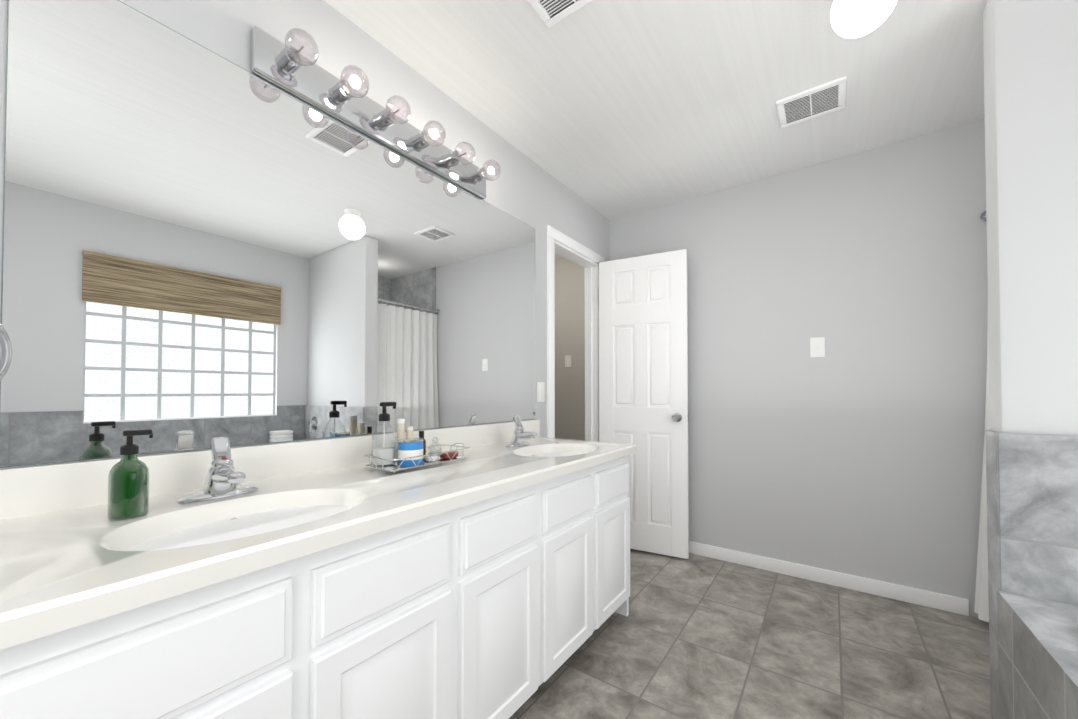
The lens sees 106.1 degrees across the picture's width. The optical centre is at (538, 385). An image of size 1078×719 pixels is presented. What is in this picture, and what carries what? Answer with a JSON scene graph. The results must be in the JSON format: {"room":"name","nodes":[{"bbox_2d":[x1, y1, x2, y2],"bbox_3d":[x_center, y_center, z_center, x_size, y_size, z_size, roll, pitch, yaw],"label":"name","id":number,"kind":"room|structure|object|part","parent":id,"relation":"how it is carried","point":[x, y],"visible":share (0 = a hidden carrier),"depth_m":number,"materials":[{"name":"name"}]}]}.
{"room":"bathroom","nodes":[
{"label":"bathroom","id":0,"kind":"room"},
{"bbox_2d":[0,0,609,468],"bbox_3d":[-0.430,-0.090,1.877,0.100,2.440,4.550,-1,-1,36],"label":"wall","id":1,"kind":"structure","parent":0,"point":[520,188],"depth_m":1.61,"materials":[{"name":"grey paint"}]},
{"bbox_2d":[0,323,11,380],"bbox_3d":[-1.158,-0.073,0.733,0.056,0.264,0.251,-1,-1,36],"label":"towel ring","id":2,"kind":"object","parent":1,"relation":"attached to","point":[5,352],"visible":0.98,"depth_m":0.81,"materials":[{"name":"silver metal"}]},
{"bbox_2d":[0,0,534,467],"bbox_3d":[-0.569,-0.370,1.598,0.005,1.105,1.862,-1,-1,36],"label":"wall mirror","id":3,"kind":"object","parent":1,"relation":"attached to","point":[202,246],"visible":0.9,"depth_m":1.13,"materials":[{"name":"grey mirror"}]},
{"bbox_2d":[251,26,500,198],"bbox_3d":[-0.497,-0.991,1.557,0.180,0.132,0.990,-1,-1,36],"label":"vanity light","id":4,"kind":"object","parent":1,"relation":"attached to","point":[292,70],"visible":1,"depth_m":1.44,"materials":[{"name":"silver metal"}]},
{"bbox_2d":[537,382,544,401],"bbox_3d":[0.013,0.039,2.394,0.008,0.117,0.072,-1,-1,36],"label":"outlet","id":5,"kind":"object","parent":1,"relation":"attached to","point":[540,391],"visible":1,"depth_m":2.39,"materials":[{"name":"white plastic"}]},
{"bbox_2d":[547,225,603,441],"bbox_3d":[0.221,0.089,2.779,0.136,2.112,0.744,-1,-1,36],"label":"door frame","id":6,"kind":"structure","parent":1,"relation":"attached to","point":[591,267],"depth_m":2.97,"materials":[{"name":"white wood"}]},
{"bbox_2d":[599,249,688,558],"bbox_3d":[0.708,0.118,2.815,0.617,2.030,0.171,0,-1,28],"label":"door leaf","id":7,"kind":"structure","parent":1,"relation":"in","point":[643,354],"depth_m":2.77,"materials":[{"name":"white wood"}]},
{"bbox_2d":[555,257,584,440],"bbox_3d":[0.271,-0.054,4.085,1.350,2.440,0.150,-1,-1,36],"label":"wall","id":8,"kind":"structure","parent":0,"point":[569,340],"depth_m":3.97,"materials":[{"name":"grey paint"}]},
{"bbox_2d":[565,355,570,366],"bbox_3d":[0.282,-0.236,3.975,0.072,0.117,0.018,-1,-1,36],"label":"light switch","id":9,"kind":"object","parent":8,"relation":"attached to","point":[567,360],"visible":1,"depth_m":3.97,"materials":[{"name":"white plastic"}]},
{"bbox_2d":[324,0,986,258],"bbox_3d":[0.222,-1.357,1.426,4.410,0.080,4.550,-1,-1,36],"label":"ceiling","id":10,"kind":"structure","parent":0,"point":[611,109],"depth_m":1.74,"materials":[{"name":"paint"}]},
{"bbox_2d":[527,0,591,27],"bbox_3d":[0.075,-1.313,1.316,0.260,0.012,0.225,-1,-1,36],"label":"ceiling vent","id":11,"kind":"object","parent":10,"relation":"in","point":[550,13],"visible":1,"depth_m":1.41,"materials":[{"name":"white metal"}]},
{"bbox_2d":[776,76,846,128],"bbox_3d":[1.262,-1.303,1.883,0.260,0.012,0.225,-1,-1,36],"label":"ceiling vent","id":12,"kind":"object","parent":10,"relation":"in","point":[819,100],"visible":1,"depth_m":1.87,"materials":[{"name":"white metal"}]},
{"bbox_2d":[830,0,896,37],"bbox_3d":[1.020,-1.218,1.273,0.172,0.204,0.172,-1,-1,36],"label":"ceiling light fixture","id":13,"kind":"object","parent":10,"relation":"attached to","point":[854,18],"visible":1,"depth_m":1.25,"materials":[{"name":"white glass"}]},
{"bbox_2d":[509,549,992,718],"bbox_3d":[0.222,1.152,1.385,4.410,0.060,4.550,-1,-1,36],"label":"floor","id":14,"kind":"structure","parent":0,"point":[694,636],"depth_m":1.69,"materials":[{"name":"tile"}]},
{"bbox_2d":[0,419,636,718],"bbox_3d":[-0.345,0.652,1.373,0.609,0.940,1.982,-1,-1,36],"label":"bathroom vanity","id":15,"kind":"object","parent":14,"relation":"on","point":[335,578],"visible":1,"depth_m":0.89,"materials":[{"name":"white wood"}]},
{"bbox_2d":[107,429,152,519],"bbox_3d":[-0.855,0.183,0.850,0.061,0.179,0.066,-1,-1,36],"label":"soap bottle","id":16,"kind":"object","parent":15,"relation":"on","point":[128,486],"visible":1,"depth_m":0.83,"materials":[{"name":"green glass"}]},
{"bbox_2d":[177,437,257,502],"bbox_3d":[-0.759,0.202,0.987,0.150,0.146,0.164,-1,-1,36],"label":"faucet","id":17,"kind":"object","parent":15,"relation":"on","point":[224,479],"visible":1,"depth_m":0.99,"materials":[{"name":"silver metal"}]},
{"bbox_2d":[363,402,469,472],"bbox_3d":[-0.423,0.170,1.448,0.166,0.225,0.387,-1,-1,36],"label":"tray","id":18,"kind":"object","parent":15,"relation":"on","point":[411,451],"visible":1,"depth_m":1.36,"materials":[{"name":"silver metal"}]},
{"bbox_2d":[419,431,425,454],"bbox_3d":[-0.431,0.218,1.487,0.031,0.102,0.030,-1,-1,36],"label":"bottle","id":19,"kind":"object","parent":18,"relation":"on","point":[421,433],"depth_m":1.48,"materials":[{"name":"brown"}]},
{"bbox_3d":[-0.391,0.232,1.525,0.048,0.076,0.048,-1,-1,36],"label":"jar glass","id":20,"kind":"part","parent":18,"relation":"part of","materials":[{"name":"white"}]},
{"bbox_2d":[506,415,537,446],"bbox_3d":[-0.068,0.218,1.943,0.150,0.146,0.164,-1,-1,36],"label":"faucet","id":21,"kind":"object","parent":15,"relation":"on","point":[520,435],"visible":1,"depth_m":1.94,"materials":[{"name":"silver metal"}]},
{"bbox_2d":[997,591,1077,718],"bbox_3d":[1.053,0.850,-0.153,1.034,0.494,2.798,-1,-1,36],"label":"tub deck","id":22,"kind":"object","parent":14,"relation":"on","point":[1038,656],"visible":1,"depth_m":1.09,"materials":[{"name":"tile"}]},
{"bbox_2d":[609,118,987,616],"bbox_3d":[1.779,-0.083,2.322,2.960,2.440,0.100,-1,-1,36],"label":"wall","id":23,"kind":"structure","parent":0,"point":[857,449],"depth_m":2.30,"materials":[{"name":"grey paint"}]},
{"bbox_2d":[810,337,824,357],"bbox_3d":[1.622,-0.222,2.364,0.072,0.117,0.018,-1,-1,36],"label":"light switch","id":24,"kind":"object","parent":23,"relation":"attached to","point":[817,346],"visible":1,"depth_m":2.37,"materials":[{"name":"white plastic"}]},
{"bbox_2d":[689,541,968,615],"bbox_3d":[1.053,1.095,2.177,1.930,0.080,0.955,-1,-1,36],"label":"baseboard","id":25,"kind":"structure","parent":23,"relation":"attached to","point":[945,602],"depth_m":2.28,"materials":[{"name":"white wood"}]},
{"bbox_2d":[980,211,986,221],"bbox_3d":[1.946,-0.829,1.643,0.056,0.056,0.812,-1,-1,36],"label":"rail","id":26,"kind":"object","parent":23,"relation":"attached to","point":[983,216],"visible":0.04,"depth_m":1.98,"materials":[{"name":"silver metal"}]},
{"bbox_2d":[974,319,989,621],"bbox_3d":[1.927,0.149,1.640,0.101,1.895,0.786,-1,-1,36],"label":"shower curtain","id":27,"kind":"object","parent":26,"relation":"hanging from","point":[981,608],"visible":0.04,"depth_m":1.90,"materials":[{"name":"white fabric"}]},
{"bbox_2d":[983,0,1077,434],"bbox_3d":[1.934,-0.103,1.056,1.025,2.440,0.120,-1,-1,36],"label":"wall","id":28,"kind":"structure","parent":0,"point":[1030,51],"depth_m":1.27,"materials":[{"name":"grey paint"}]},
{"bbox_2d":[986,430,1077,718],"bbox_3d":[1.919,0.631,1.039,1.026,0.970,0.138,-1,-1,36],"label":"wall tile","id":29,"kind":"structure","parent":28,"relation":"attached to","point":[1032,507],"depth_m":1.25,"materials":[{"name":"grey tile"}]}
]}

